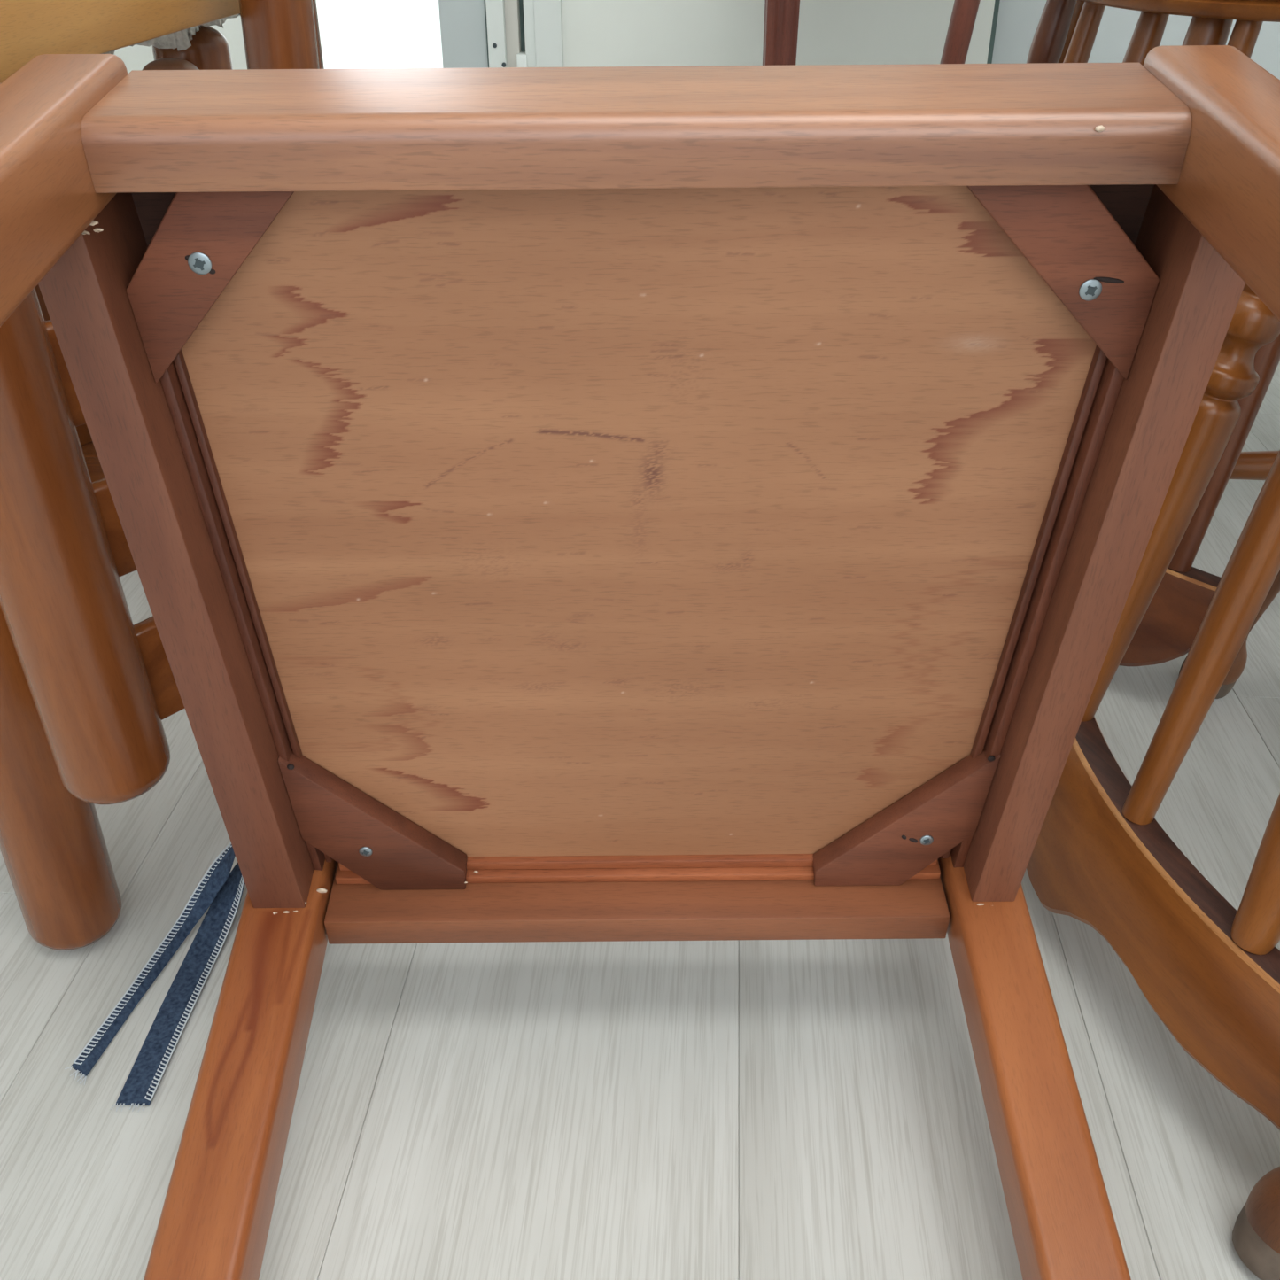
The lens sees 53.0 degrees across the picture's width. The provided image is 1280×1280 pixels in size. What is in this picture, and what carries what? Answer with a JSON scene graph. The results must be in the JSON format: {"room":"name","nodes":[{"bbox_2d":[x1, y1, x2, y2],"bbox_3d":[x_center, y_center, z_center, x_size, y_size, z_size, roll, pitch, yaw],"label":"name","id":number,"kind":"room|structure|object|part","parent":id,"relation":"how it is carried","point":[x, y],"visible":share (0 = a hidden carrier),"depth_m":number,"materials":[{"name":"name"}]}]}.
{"room":"furniture repair workshop","nodes":[
{"label":"furniture repair workshop","id":0,"kind":"room"},
{"bbox_2d":[113,0,994,73],"bbox_3d":[0.180,-1.938,2.043,4.200,2.430,0.121,2,32,3],"label":"wall","id":1,"kind":"structure","parent":0,"point":[596,33],"depth_m":2.45,"materials":[{"name":"white paint"}]},
{"bbox_2d":[316,0,563,69],"bbox_3d":[-0.405,-1.831,2.132,0.519,2.106,0.116,2,32,3],"label":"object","id":2,"kind":"structure","parent":1,"relation":"in","point":[354,34],"depth_m":2.52,"materials":[{"name":"grey"}]},
{"bbox_3d":[-0.514,-1.841,2.153,0.272,2.030,0.006,2,32,3],"label":"pane","id":3,"kind":"part","parent":2,"relation":"part of","materials":[{"name":"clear glass"}]},
{"bbox_2d":[986,0,1000,63],"bbox_3d":[1.095,-1.757,2.054,0.864,2.050,0.050,2,32,3],"label":"trim","id":4,"kind":"structure","parent":1,"relation":"attached to","point":[996,2],"depth_m":2.43,"materials":[{"name":"grey"}]},
{"bbox_2d":[991,0,1279,79],"bbox_3d":[1.097,-1.740,2.040,0.848,2.044,0.090,2,32,3],"label":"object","id":5,"kind":"structure","parent":1,"relation":"in","point":[1018,20],"depth_m":2.43,"materials":[{"name":"grey"}]},
{"bbox_2d":[0,361,1279,1279],"bbox_3d":[0.010,0.446,0.449,4.200,0.030,5.100,2,32,3],"label":"floor","id":6,"kind":"structure","parent":0,"point":[737,1109],"depth_m":0.73,"materials":[{"name":"grey laminate"}]},
{"bbox_2d":[34,25,232,481],"bbox_3d":[-0.540,-0.362,1.297,0.340,0.462,0.260,0,32,0],"label":"stool","id":7,"kind":"object","parent":6,"relation":"on","point":[209,50],"visible":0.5,"depth_m":1.21,"materials":[{"name":"brown wood"}]},
{"bbox_3d":[-0.650,-0.413,1.348,0.071,0.426,0.071,0,32,0],"label":"leg","id":8,"kind":"part","parent":7,"relation":"part of","materials":[{"name":"brown wood"}]},
{"bbox_3d":[-0.540,-0.180,1.409,0.340,0.035,0.260,0,32,0],"label":"seat","id":9,"kind":"part","parent":7,"relation":"part of","materials":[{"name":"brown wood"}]},
{"bbox_3d":[-0.414,-0.335,1.234,0.052,0.411,0.052,0,32,0],"label":"leg","id":10,"kind":"part","parent":7,"relation":"part of","materials":[{"name":"red wood"}]},
{"bbox_2d":[102,13,240,54],"bbox_3d":[-0.551,-0.586,1.214,0.341,0.067,0.245,0,32,0],"label":"fleece blanket","id":11,"kind":"object","parent":7,"relation":"on","point":[180,40],"visible":0.04,"depth_m":1.12,"materials":[{"name":"white fabric"}]},
{"bbox_3d":[-0.430,-0.403,1.331,0.071,0.426,0.071,0,32,0],"label":"leg","id":12,"kind":"part","parent":7,"relation":"part of","materials":[{"name":"brown wood"}]},
{"bbox_2d":[64,842,245,1111],"bbox_3d":[-0.278,0.170,0.769,0.070,0.106,0.187,11,33,18],"label":"tie","id":13,"kind":"object","parent":6,"relation":"on","point":[221,890],"visible":0.77,"depth_m":0.80,"materials":[{"name":"fabric"}]},
{"bbox_2d":[0,0,324,950],"bbox_3d":[-0.636,-0.210,0.941,0.692,0.574,0.628,3,32,5],"label":"table","id":14,"kind":"object","parent":6,"relation":"on","point":[53,848],"visible":0.46,"depth_m":0.76,"materials":[{"name":"brown wood"}]},
{"bbox_3d":[-0.365,-0.042,0.696,0.057,0.545,0.057,3,32,5],"label":"leg","id":15,"kind":"part","parent":14,"relation":"part of","materials":[{"name":"brown wood"}]},
{"bbox_2d":[0,0,319,804],"bbox_3d":[-0.465,-0.412,0.676,0.569,0.885,0.504,0,32,0],"label":"chair","id":16,"kind":"object","parent":14,"relation":"on","point":[102,685],"visible":0.22,"depth_m":0.64,"materials":[{"name":"brown wood"}]},
{"bbox_3d":[-0.312,-0.296,0.495,0.057,0.880,0.057,8,32,19],"label":"post","id":17,"kind":"part","parent":16,"relation":"part of","materials":[{"name":"brown wood"}]},
{"bbox_3d":[-0.256,-0.525,0.867,0.051,0.880,0.051,-16,35,-27],"label":"post","id":18,"kind":"part","parent":16,"relation":"part of","materials":[{"name":"brown wood"}]},
{"bbox_3d":[-0.293,-0.329,1.163,0.057,0.545,0.057,3,32,5],"label":"leg","id":19,"kind":"part","parent":14,"relation":"part of","materials":[{"name":"brown wood"}]},
{"bbox_2d":[0,45,1279,1279],"bbox_3d":[-0.001,-0.005,0.639,0.453,0.538,0.968,0,32,0],"label":"dining chair","id":20,"kind":"object","parent":6,"relation":"on","point":[697,502],"visible":1,"depth_m":0.56,"materials":[{"name":"brown wood"}]},
{"bbox_3d":[-0.208,-0.058,0.311,0.035,0.041,0.468,0,39,0],"label":"leg","id":21,"kind":"part","parent":20,"relation":"part of","materials":[{"name":"red wood"}]},
{"bbox_3d":[-0.202,-0.021,0.601,0.039,0.379,0.062,0,39,0],"label":"rail","id":22,"kind":"part","parent":20,"relation":"part of","materials":[{"name":"brown wood"}]},
{"bbox_3d":[-0.196,0.155,0.771,0.043,0.127,0.907,0,32,0],"label":"post","id":23,"kind":"part","parent":20,"relation":"part of","materials":[{"name":"brown wood"}]},
{"bbox_3d":[-0.001,-0.188,0.468,0.380,0.024,0.062,0,39,0],"label":"rail","id":24,"kind":"part","parent":20,"relation":"part of","materials":[{"name":"brown wood"}]},
{"bbox_3d":[-0.002,0.141,0.733,0.344,0.019,0.062,0,39,0],"label":"rail","id":25,"kind":"part","parent":20,"relation":"part of","materials":[{"name":"brown wood"}]},
{"bbox_3d":[0.002,-0.031,0.606,0.396,0.390,0.008,0,39,0],"label":"seat panel","id":26,"kind":"part","parent":20,"relation":"part of","materials":[{"name":"brown wood"}]},
{"bbox_3d":[0.191,0.151,0.772,0.040,0.127,0.907,0,32,0],"label":"post","id":27,"kind":"part","parent":20,"relation":"part of","materials":[{"name":"brown wood"}]},
{"bbox_3d":[0.203,-0.025,0.601,0.048,0.379,0.062,0,39,0],"label":"rail","id":28,"kind":"part","parent":20,"relation":"part of","materials":[{"name":"brown wood"}]},
{"bbox_3d":[0.208,-0.061,0.312,0.035,0.041,0.468,0,39,0],"label":"leg","id":29,"kind":"part","parent":20,"relation":"part of","materials":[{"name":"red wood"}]},
{"bbox_2d":[762,0,799,65],"bbox_3d":[0.424,-0.990,2.103,0.530,0.690,0.480,0,32,0],"label":"console table","id":30,"kind":"object","parent":6,"relation":"on","point":[781,17],"visible":0.22,"depth_m":1.89,"materials":[{"name":"brown wood"}]},
{"bbox_2d":[939,0,980,63],"bbox_3d":[0.464,-0.892,1.832,0.137,0.802,0.039,-1,32,-2],"label":"wooden pole","id":31,"kind":"object","parent":6,"relation":"on","point":[964,13],"visible":0.25,"depth_m":1.83,"materials":[{"name":"brown wood"}]},
{"bbox_2d":[1058,0,1279,480],"bbox_3d":[0.590,-0.531,1.014,0.559,1.053,0.533,0,32,0],"label":"chair","id":32,"kind":"object","parent":6,"relation":"on","point":[1211,22],"visible":0.03,"depth_m":0.93,"materials":[{"name":"brown wood"}]},
{"bbox_3d":[0.377,-0.416,1.327,0.044,0.490,0.044,30,41,21],"label":"leg","id":33,"kind":"part","parent":32,"relation":"part of","materials":[{"name":"brown wood"}]},
{"bbox_2d":[1026,0,1279,666],"bbox_3d":[0.569,-0.554,1.007,0.556,1.051,0.582,-9,33,-14],"label":"chair","id":34,"kind":"object","parent":32,"relation":"on","point":[1169,626],"visible":0.07,"depth_m":1.00,"materials":[{"name":"brown wood"}]},
{"bbox_3d":[0.350,-0.440,1.240,0.037,0.422,0.037,8,31,-7],"label":"post","id":35,"kind":"part","parent":34,"relation":"part of","materials":[{"name":"brown wood"}]},
{"bbox_3d":[0.350,-0.115,1.202,0.100,0.099,0.510,-9,33,-14],"label":"crest rail","id":36,"kind":"part","parent":34,"relation":"part of","materials":[{"name":"brown wood"}]},
{"bbox_3d":[0.458,-0.244,0.921,0.037,0.422,0.037,-7,30,-31],"label":"post","id":37,"kind":"part","parent":34,"relation":"part of","materials":[{"name":"brown wood"}]},
{"bbox_3d":[0.590,-0.546,1.049,0.492,0.035,0.456,0,32,0],"label":"seat","id":38,"kind":"part","parent":32,"relation":"part of","materials":[{"name":"brown wood"}]},
{"bbox_3d":[0.377,-0.240,1.039,0.044,0.490,0.044,-7,30,-35],"label":"leg","id":39,"kind":"part","parent":32,"relation":"part of","materials":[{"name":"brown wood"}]},
{"bbox_2d":[1179,569,1279,1279],"bbox_3d":[0.644,-0.232,0.526,0.560,1.053,0.584,9,33,14],"label":"chair","id":40,"kind":"object","parent":6,"relation":"on","point":[1256,1230],"visible":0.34,"depth_m":0.63,"materials":[{"name":"brown wood"}]},
{"bbox_2d":[1026,283,1279,1129],"bbox_3d":[0.554,-0.253,0.516,0.556,1.051,0.582,-11,33,-17],"label":"chair","id":41,"kind":"object","parent":40,"relation":"on","point":[1209,969],"visible":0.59,"depth_m":0.71,"materials":[{"name":"brown wood"}]},
{"bbox_3d":[0.340,0.194,0.698,0.100,0.099,0.510,-11,33,-17],"label":"crest rail","id":42,"kind":"part","parent":41,"relation":"part of","materials":[{"name":"brown wood"}]},
{"bbox_3d":[0.326,-0.131,0.736,0.037,0.422,0.037,6,30,-11],"label":"post","id":43,"kind":"part","parent":41,"relation":"part of","materials":[{"name":"brown wood"}]},
{"bbox_3d":[0.505,-0.156,0.903,0.044,0.493,0.044,-16,48,-24],"label":"leg","id":44,"kind":"part","parent":40,"relation":"part of","materials":[{"name":"brown wood"}]},
{"bbox_3d":[0.371,0.073,0.530,0.044,0.493,0.044,-2,29,-30],"label":"leg","id":45,"kind":"part","parent":40,"relation":"part of","materials":[{"name":"brown wood"}]}
]}

